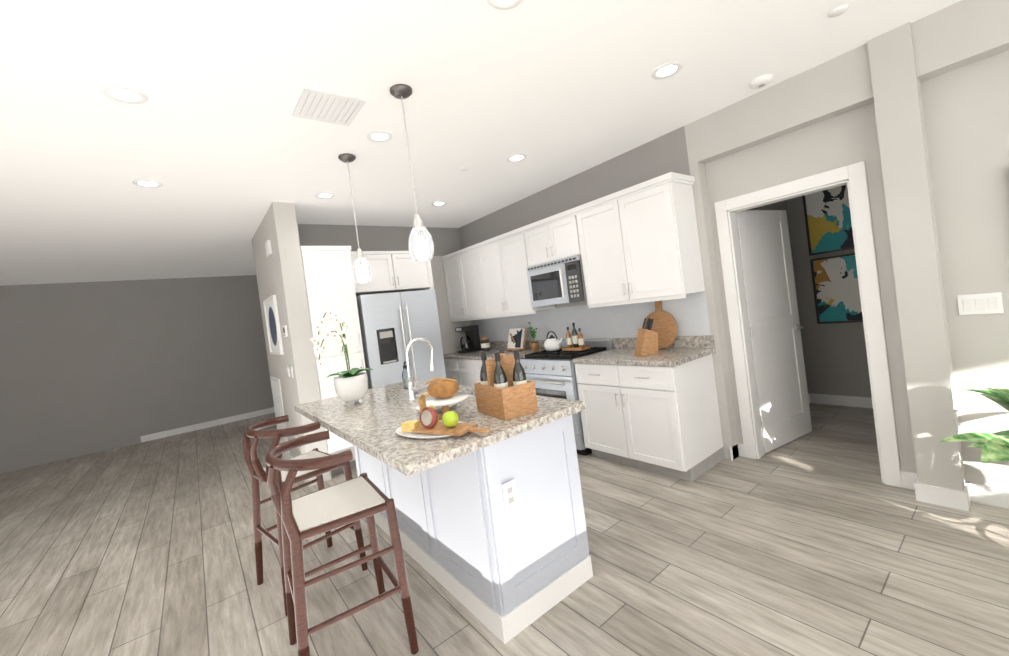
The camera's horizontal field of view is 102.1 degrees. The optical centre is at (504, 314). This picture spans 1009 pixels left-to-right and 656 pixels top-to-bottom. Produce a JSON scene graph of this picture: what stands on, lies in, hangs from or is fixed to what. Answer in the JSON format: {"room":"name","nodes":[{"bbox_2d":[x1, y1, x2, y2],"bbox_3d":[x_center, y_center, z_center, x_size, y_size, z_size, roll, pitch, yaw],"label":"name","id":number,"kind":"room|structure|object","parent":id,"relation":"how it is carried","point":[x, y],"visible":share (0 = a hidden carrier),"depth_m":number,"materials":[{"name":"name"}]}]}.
{"room":"kitchen","nodes":[
{"label":"kitchen","id":0,"kind":"room"},
{"bbox_2d":[0,275,273,473],"bbox_3d":[-5.147,0.629,7.809,11.000,2.740,0.120,-8,1,-38],"label":"wall","id":1,"kind":"structure","parent":0,"point":[86,368],"depth_m":6.77,"materials":[{"name":"paint"}]},
{"bbox_2d":[140,407,274,441],"bbox_3d":[-3.961,1.797,8.538,5.500,0.105,0.014,-8,1,-38],"label":"baseboard","id":2,"kind":"structure","parent":1,"relation":"attached to","point":[203,425],"depth_m":7.38,"materials":[{"name":"white wood"}]},
{"bbox_2d":[252,202,327,456],"bbox_3d":[-2.475,0.329,4.623,0.190,2.740,1.690,-8,1,-38],"label":"wall","id":3,"kind":"structure","parent":0,"point":[279,273],"depth_m":3.99,"materials":[{"name":"paint"}]},
{"bbox_2d":[265,240,271,256],"bbox_3d":[-2.444,-0.688,4.222,0.030,0.140,0.180,-8,1,-38],"label":"door chime","id":4,"kind":"object","parent":3,"relation":"attached to","point":[268,247],"visible":1,"depth_m":4.16,"materials":[{"name":"white plastic"}]},
{"bbox_2d":[263,295,283,354],"bbox_3d":[-2.583,0.128,4.544,0.030,0.630,0.720,-8,1,-38],"label":"picture frame","id":5,"kind":"object","parent":3,"relation":"attached to","point":[273,325],"visible":1,"depth_m":4.50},
{"bbox_2d":[270,376,289,452],"bbox_3d":[-2.708,1.177,4.903,0.012,0.850,0.630,-8,1,-38],"label":"air vent","id":6,"kind":"object","parent":3,"relation":"in","point":[277,397],"visible":0.71,"depth_m":4.87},
{"bbox_2d":[283,325,287,336],"bbox_3d":[-2.160,0.161,4.014,0.023,0.110,0.100,-8,1,-38],"label":"thermostat","id":7,"kind":"object","parent":3,"relation":"attached to","point":[285,332],"visible":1,"depth_m":3.98,"materials":[{"name":"white plastic"}]},
{"bbox_2d":[282,451,311,486],"bbox_3d":[-2.388,1.647,4.578,0.014,0.105,1.718,-8,1,-38],"label":"baseboard","id":8,"kind":"structure","parent":3,"relation":"attached to","point":[286,455],"depth_m":4.68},
{"bbox_2d":[297,224,470,353],"bbox_3d":[-1.485,0.192,5.440,2.390,2.740,0.122,-8,1,-38],"label":"wall","id":9,"kind":"structure","parent":0,"point":[446,241],"depth_m":5.57,"materials":[{"name":"paint"}]},
{"bbox_2d":[350,250,433,296],"bbox_3d":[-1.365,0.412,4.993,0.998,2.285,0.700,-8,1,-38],"label":"upper cabinet","id":10,"kind":"object","parent":9,"relation":"attached to","point":[397,271],"visible":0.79,"depth_m":4.74,"materials":[{"name":"white wood"}]},
{"bbox_2d":[0,0,960,285],"bbox_3d":[-1.942,-1.154,3.395,11.000,0.100,14.200,-8,1,-38],"label":"ceiling","id":11,"kind":"structure","parent":0,"point":[218,140],"depth_m":2.42,"materials":[{"name":"paint"}]},
{"bbox_2d":[100,84,148,103],"bbox_3d":[-1.880,-1.091,2.021,0.176,0.005,0.176,-8,1,-38],"label":"recessed light","id":12,"kind":"object","parent":11,"relation":"in","point":[123,94],"visible":1,"depth_m":2.02,"materials":[{"name":"white plastic"}]},
{"bbox_2d":[132,179,162,187],"bbox_3d":[-2.714,-0.998,3.104,0.176,0.005,0.176,-8,1,-38],"label":"recessed light","id":13,"kind":"object","parent":11,"relation":"in","point":[148,183],"visible":1,"depth_m":3.10,"materials":[{"name":"white plastic"}]},
{"bbox_2d":[315,193,334,198],"bbox_3d":[-1.712,-1.136,3.888,0.176,0.005,0.176,-8,1,-38],"label":"recessed light","id":14,"kind":"object","parent":11,"relation":"in","point":[324,195],"visible":1,"depth_m":3.88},
{"bbox_2d":[292,87,366,125],"bbox_3d":[-1.023,-1.203,2.374,0.330,0.008,0.330,-8,1,-38],"label":"ceiling vent","id":15,"kind":"object","parent":11,"relation":"in","point":[323,106],"visible":0.98,"depth_m":2.36,"materials":[{"name":"white metal"}]},
{"bbox_2d":[338,153,371,283],"bbox_3d":[-1.129,-0.719,3.086,0.142,0.960,0.142,-8,1,-38],"label":"pendant light","id":16,"kind":"object","parent":11,"relation":"hanging from","point":[347,158],"visible":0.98,"depth_m":3.08,"materials":[{"name":"glass"}]},
{"bbox_2d":[366,131,392,141],"bbox_3d":[-0.862,-1.231,2.817,0.176,0.005,0.176,-8,1,-38],"label":"recessed light","id":17,"kind":"object","parent":11,"relation":"in","point":[379,136],"visible":1,"depth_m":2.81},
{"bbox_2d":[390,84,433,260],"bbox_3d":[-0.521,-0.786,2.296,0.142,0.960,0.142,-8,1,-38],"label":"pendant light","id":18,"kind":"object","parent":11,"relation":"hanging from","point":[401,91],"visible":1,"depth_m":2.29,"materials":[{"name":"glass"}]},
{"bbox_2d":[431,201,446,205],"bbox_3d":[-0.747,-1.270,4.655,0.176,0.005,0.176,-8,1,-38],"label":"recessed light","id":19,"kind":"object","parent":11,"relation":"in","point":[439,203],"visible":1,"depth_m":4.64,"materials":[{"name":"white plastic"}]},
{"bbox_2d":[459,166,468,170],"bbox_3d":[-0.361,-1.302,3.633,0.084,0.012,0.084,-8,1,-38],"label":"sensor","id":20,"kind":"object","parent":11,"relation":"attached to","point":[463,168],"visible":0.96,"depth_m":3.61,"materials":[{"name":"white plastic"}]},
{"bbox_2d":[487,0,522,9],"bbox_3d":[0.009,-1.327,1.687,0.176,0.005,0.176,-8,1,-38],"label":"recessed light","id":21,"kind":"object","parent":11,"relation":"in","point":[502,4],"visible":1,"depth_m":1.74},
{"bbox_2d":[507,154,526,161],"bbox_3d":[0.106,-1.364,3.548,0.176,0.005,0.176,-8,1,-38],"label":"recessed light","id":22,"kind":"object","parent":11,"relation":"in","point":[516,157],"visible":1,"depth_m":3.54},
{"bbox_2d":[651,61,682,78],"bbox_3d":[0.972,-1.460,2.440,0.176,0.005,0.176,-8,1,-38],"label":"recessed light","id":23,"kind":"object","parent":11,"relation":"in","point":[667,70],"visible":1,"depth_m":2.43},
{"bbox_2d":[749,74,773,88],"bbox_3d":[1.707,-1.542,2.710,0.140,0.037,0.140,-8,1,-38],"label":"smoke detector","id":24,"kind":"object","parent":11,"relation":"attached to","point":[762,81],"visible":1,"depth_m":2.68,"materials":[{"name":"white plastic"}]},
{"bbox_2d":[828,5,848,17],"bbox_3d":[1.702,-1.545,2.079,0.084,0.012,0.084,-8,1,-38],"label":"sensor","id":25,"kind":"object","parent":11,"relation":"attached to","point":[838,11],"visible":1,"depth_m":2.07,"materials":[{"name":"white plastic"}]},
{"bbox_2d":[0,403,1008,655],"bbox_3d":[-1.583,1.663,3.432,11.000,0.100,14.200,-8,1,-38],"label":"floor","id":26,"kind":"structure","parent":0,"point":[820,539],"depth_m":2.29,"materials":[{"name":"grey wood"}]},
{"bbox_2d":[242,415,367,615],"bbox_3d":[-1.219,1.097,2.443,0.510,0.958,0.474,-7,1,42],"label":"stool","id":27,"kind":"object","parent":26,"relation":"on","point":[257,470],"visible":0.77,"depth_m":2.41,"materials":[{"name":"brown wood"}]},
{"bbox_2d":[300,246,365,475],"bbox_3d":[-1.904,0.473,4.477,0.487,2.315,0.850,-8,1,-38],"label":"pantry","id":28,"kind":"object","parent":26,"relation":"on","point":[328,276],"visible":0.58,"depth_m":4.14,"materials":[{"name":"white wood"}]},
{"bbox_2d":[265,430,418,655],"bbox_3d":[-0.765,1.047,1.862,0.474,0.958,0.510,-8,1,-34],"label":"stool","id":29,"kind":"object","parent":26,"relation":"on","point":[321,511],"visible":1,"depth_m":1.77,"materials":[{"name":"brown wood"}]},
{"bbox_2d":[356,289,445,388],"bbox_3d":[-1.293,0.654,4.901,0.890,1.790,0.866,-8,1,-38],"label":"refrigerator","id":30,"kind":"object","parent":26,"relation":"on","point":[393,325],"visible":0.46,"depth_m":4.54,"materials":[{"name":"silver metal"}]},
{"bbox_2d":[444,359,478,386],"bbox_3d":[-0.345,0.983,5.556,0.627,0.880,0.975,-8,1,-38],"label":"base cabinet","id":31,"kind":"object","parent":26,"relation":"on","point":[463,371],"depth_m":5.26,"materials":[{"name":"white wood"}]},
{"bbox_2d":[443,347,544,358],"bbox_3d":[-0.152,0.499,5.216,0.637,0.040,1.812,-8,1,-38],"label":"countertop","id":32,"kind":"structure","parent":31,"relation":"on","point":[489,354],"depth_m":5.16,"materials":[{"name":"beige stone"}]},
{"bbox_2d":[455,325,480,352],"bbox_3d":[-0.502,0.335,5.668,0.262,0.360,0.220,-8,1,-38],"label":"coffee maker","id":33,"kind":"object","parent":32,"relation":"on","point":[473,343],"visible":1,"depth_m":5.63,"materials":[{"name":"black plastic"}]},
{"bbox_2d":[480,336,489,350],"bbox_3d":[-0.261,0.387,5.469,0.120,0.202,0.120,-8,1,-38],"label":"canister","id":34,"kind":"object","parent":32,"relation":"on","point":[484,342],"visible":0.98,"depth_m":5.42,"materials":[{"name":"brown glass"}]},
{"bbox_2d":[505,328,525,350],"bbox_3d":[0.139,0.306,5.038,0.156,0.272,0.300,-8,1,-38],"label":"cookbook stand","id":35,"kind":"object","parent":32,"relation":"on","point":[516,339],"visible":0.98,"depth_m":4.99,"materials":[{"name":"brown wood"}]},
{"bbox_2d":[528,322,538,351],"bbox_3d":[0.337,0.250,4.729,0.114,0.341,0.119,-8,1,-38],"label":"herb pot","id":36,"kind":"object","parent":32,"relation":"on","point":[534,345],"visible":1,"depth_m":4.70,"materials":[{"name":"brown wood"}]},
{"bbox_2d":[354,411,592,643],"bbox_3d":[-0.379,1.024,2.713,0.645,0.880,1.912,-8,1,-38],"label":"kitchen island","id":37,"kind":"object","parent":26,"relation":"on","point":[493,531],"depth_m":1.97,"materials":[{"name":"paint"}]},
{"bbox_2d":[294,379,585,478],"bbox_3d":[-0.591,0.589,2.604,0.990,0.040,2.040,-8,1,-38],"label":"island countertop","id":38,"kind":"structure","parent":37,"relation":"on","point":[370,425],"depth_m":2.04,"materials":[{"name":"beige stone"}]},
{"bbox_2d":[310,305,372,405],"bbox_3d":[-1.154,0.279,2.885,0.335,0.709,0.418,-8,1,-38],"label":"orchid pot","id":39,"kind":"object","parent":38,"relation":"on","point":[351,385],"visible":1,"depth_m":2.84,"materials":[{"name":"white ceramic"}]},
{"bbox_2d":[402,361,408,388],"bbox_3d":[-0.781,0.476,3.243,0.064,0.214,0.079,-8,1,-38],"label":"soap dispenser","id":40,"kind":"object","parent":38,"relation":"on","point":[405,383],"visible":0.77,"depth_m":3.23,"materials":[{"name":"clear glass"}]},
{"bbox_2d":[405,337,433,400],"bbox_3d":[-0.562,0.357,2.772,0.232,0.406,0.101,-8,1,-38],"label":"faucet","id":41,"kind":"object","parent":38,"relation":"on","point":[411,388],"visible":1,"depth_m":2.73,"materials":[{"name":"silver metal"}]},
{"bbox_2d":[415,393,456,411],"bbox_3d":[-0.389,0.497,2.345,0.250,0.096,0.250,-8,1,-38],"label":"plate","id":42,"kind":"object","parent":38,"relation":"on","point":[437,409],"visible":0.12,"depth_m":2.29,"materials":[{"name":"white ceramic"}]},
{"bbox_2d":[395,394,489,438],"bbox_3d":[-0.313,0.451,1.857,0.277,0.180,0.514,-8,1,-38],"label":"platter","id":43,"kind":"object","parent":38,"relation":"on","point":[428,424],"visible":1,"depth_m":1.84,"materials":[{"name":"brown wood"}]},
{"bbox_2d":[415,391,473,394],"bbox_3d":[-0.427,0.674,2.875,0.320,0.202,0.720,-8,1,-38],"label":"sink","id":44,"kind":"object","parent":38,"relation":"in","point":[416,392],"depth_m":3.13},
{"bbox_2d":[425,377,468,419],"bbox_3d":[-0.316,0.432,2.134,0.260,0.212,0.260,-8,1,-38],"label":"stand","id":45,"kind":"object","parent":38,"relation":"on","point":[444,393],"visible":0.85,"depth_m":2.08,"materials":[{"name":"white ceramic"}]},
{"bbox_2d":[474,349,537,420],"bbox_3d":[-0.008,0.341,2.100,0.190,0.315,0.300,-8,1,-30],"label":"caddy","id":46,"kind":"object","parent":38,"relation":"on","point":[505,390],"visible":1,"depth_m":2.01,"materials":[{"name":"brown wood"}]},
{"bbox_2d":[475,359,488,381],"bbox_3d":[0.172,0.926,4.886,0.627,0.880,0.953,-8,1,-38],"label":"base cabinet","id":47,"kind":"object","parent":26,"relation":"on","point":[478,362],"depth_m":4.95,"materials":[{"name":"white wood"}]},
{"bbox_2d":[520,339,613,455],"bbox_3d":[0.651,0.808,4.175,0.718,1.010,0.740,-8,1,-38],"label":"range","id":48,"kind":"object","parent":26,"relation":"on","point":[551,374],"visible":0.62,"depth_m":3.91,"materials":[{"name":"silver metal"}]},
{"bbox_2d":[543,331,562,350],"bbox_3d":[0.527,0.273,4.342,0.198,0.206,0.257,-8,1,-38],"label":"kettle","id":49,"kind":"object","parent":48,"relation":"on","point":[552,343],"visible":1,"depth_m":4.29,"materials":[{"name":"white ceramic"}]},
{"bbox_2d":[562,322,589,350],"bbox_3d":[0.714,0.217,4.160,0.140,0.275,0.260,-8,1,-38],"label":"oil bottles","id":50,"kind":"object","parent":48,"relation":"on","point":[578,341],"visible":1,"depth_m":4.14,"materials":[{"name":"brown glass"}]},
{"bbox_2d":[575,355,724,481],"bbox_3d":[1.220,0.810,3.525,0.627,0.880,0.950,-8,1,-38],"label":"base cabinet","id":51,"kind":"object","parent":26,"relation":"on","point":[658,413],"depth_m":3.21,"materials":[{"name":"white wood"}]},
{"bbox_2d":[573,347,714,366],"bbox_3d":[1.167,0.353,3.504,0.637,0.040,0.980,-8,1,-38],"label":"countertop","id":52,"kind":"structure","parent":51,"relation":"on","point":[676,356],"depth_m":3.32,"materials":[{"name":"beige stone"}]},
{"bbox_2d":[634,318,657,355],"bbox_3d":[1.173,0.179,3.403,0.179,0.303,0.110,-7,1,-13],"label":"knife block","id":53,"kind":"object","parent":52,"relation":"on","point":[647,341],"visible":1,"depth_m":3.36,"materials":[{"name":"brown wood"}]},
{"bbox_2d":[642,301,677,348],"bbox_3d":[1.375,0.087,3.631,0.088,0.427,0.340,-8,1,-38],"label":"cutting board","id":54,"kind":"object","parent":52,"relation":"on","point":[664,326],"visible":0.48,"depth_m":3.58,"materials":[{"name":"brown wood"}]},
{"bbox_2d":[938,388,1008,462],"bbox_3d":[2.550,0.633,1.784,0.840,0.938,0.875,-8,1,-38],"label":"floor plant","id":55,"kind":"object","parent":26,"relation":"on","point":[994,447],"visible":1,"depth_m":1.99,"materials":[{"name":"green plant"}]},
{"bbox_2d":[459,0,1008,490],"bbox_3d":[2.111,-0.234,2.890,0.270,2.740,8.590,-8,1,-38],"label":"wall","id":56,"kind":"structure","parent":0,"point":[913,116],"depth_m":2.36,"materials":[{"name":"paint"}]},
{"bbox_2d":[441,252,468,319],"bbox_3d":[-0.566,-0.414,5.821,0.347,0.930,0.475,-8,1,-38],"label":"upper cabinet","id":57,"kind":"object","parent":56,"relation":"attached to","point":[452,261],"depth_m":5.72,"materials":[{"name":"white wood"}]},
{"bbox_2d":[457,244,484,319],"bbox_3d":[-0.315,-0.442,5.496,0.347,0.930,0.581,-8,1,-38],"label":"upper cabinet","id":58,"kind":"object","parent":56,"relation":"attached to","point":[470,258],"depth_m":5.36,"materials":[{"name":"white wood"}]},
{"bbox_2d":[477,228,555,315],"bbox_3d":[0.093,-0.487,4.966,0.347,0.930,0.991,-8,1,-38],"label":"upper cabinet","id":59,"kind":"object","parent":56,"relation":"attached to","point":[504,265],"depth_m":4.79,"materials":[{"name":"white wood"}]},
{"bbox_2d":[521,208,580,266],"bbox_3d":[0.596,-0.787,4.269,0.347,0.445,0.756,-8,1,-38],"label":"upper cabinet","id":60,"kind":"object","parent":56,"relation":"attached to","point":[552,238],"depth_m":4.13,"materials":[{"name":"white wood"}]},
{"bbox_2d":[526,256,586,307],"bbox_3d":[0.620,-0.337,4.249,0.431,0.437,0.740,-8,1,-38],"label":"microwave","id":61,"kind":"object","parent":60,"relation":"attached to","point":[561,281],"visible":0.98,"depth_m":4.09,"materials":[{"name":"silver metal"}]},
{"bbox_2d":[471,291,710,340],"bbox_3d":[0.585,0.106,4.726,0.002,0.363,3.537,-8,1,-38],"label":"backsplash","id":62,"kind":"structure","parent":56,"relation":"attached to","point":[689,313],"depth_m":4.19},
{"bbox_2d":[489,335,714,346],"bbox_3d":[0.613,0.337,4.713,0.020,0.100,3.562,-8,1,-38],"label":"backsplash","id":63,"kind":"structure","parent":56,"relation":"attached to","point":[680,341],"depth_m":3.54,"materials":[{"name":"beige stone"}]},
{"bbox_2d":[573,172,704,307],"bbox_3d":[1.151,-0.604,3.592,0.347,0.930,0.958,-8,1,-38],"label":"upper cabinet","id":64,"kind":"object","parent":56,"relation":"attached to","point":[638,243],"depth_m":3.34,"materials":[{"name":"white wood"}]},
{"bbox_2d":[736,210,811,453],"bbox_3d":[2.330,0.099,3.482,0.732,2.000,0.210,-8,1,-38],"label":"door leaf","id":65,"kind":"structure","parent":56,"relation":"in","point":[773,315],"depth_m":3.48,"materials":[{"name":"white wood"}]},
{"bbox_2d":[714,161,901,487],"bbox_3d":[2.164,0.089,2.986,0.138,2.085,0.930,-8,1,-38],"label":"door frame","id":66,"kind":"structure","parent":56,"relation":"attached to","point":[853,177],"depth_m":2.71,"materials":[{"name":"white wood"}]},
{"bbox_2d":[957,292,1003,314],"bbox_3d":[2.635,-0.060,2.261,0.012,0.114,0.162,-8,1,-38],"label":"switch plate","id":67,"kind":"object","parent":56,"relation":"attached to","point":[982,303],"visible":1,"depth_m":2.26,"materials":[{"name":"white plastic"}]},
{"bbox_2d":[964,482,1008,507],"bbox_3d":[3.760,0.909,0.995,0.014,0.105,3.500,-8,1,-38],"label":"baseboard","id":68,"kind":"structure","parent":56,"relation":"attached to","point":[967,495],"depth_m":2.30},
{"bbox_2d":[748,200,811,392],"bbox_3d":[2.482,-0.295,3.997,1.680,2.740,0.120,-8,1,-38],"label":"wall","id":69,"kind":"structure","parent":0,"point":[782,205],"depth_m":4.46,"materials":[{"name":"paint"}]},
{"bbox_2d":[742,393,810,451],"bbox_3d":[2.681,1.008,3.954,1.660,0.105,0.014,-8,1,-38],"label":"baseboard","id":70,"kind":"structure","parent":69,"relation":"attached to","point":[809,395],"depth_m":4.45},
{"bbox_2d":[788,196,871,397],"bbox_3d":[3.835,-0.465,3.738,0.120,2.740,3.800,-8,1,-38],"label":"wall","id":71,"kind":"structure","parent":0,"point":[835,359],"depth_m":4.34,"materials":[{"name":"paint"}]},
{"bbox_2d":[802,185,854,255],"bbox_3d":[3.447,-0.994,4.015,0.030,0.680,0.800,-8,1,-38],"label":"picture frame","id":72,"kind":"object","parent":71,"relation":"attached to","point":[827,214],"visible":0.23,"depth_m":4.18,"materials":[{"name":"multicoloured paper"}]},
{"bbox_2d":[810,253,862,323],"bbox_3d":[3.539,-0.274,4.025,0.030,0.690,0.800,-8,1,-38],"label":"picture","id":73,"kind":"object","parent":71,"relation":"attached to","point":[836,289],"visible":0.46,"depth_m":4.19},
{"bbox_2d":[810,393,872,407],"bbox_3d":[3.956,0.849,3.706,0.014,0.105,1.980,-8,1,-38],"label":"baseboard","id":74,"kind":"structure","parent":71,"relation":"attached to","point":[853,401],"depth_m":4.25,"materials":[{"name":"white wood"}]}
]}

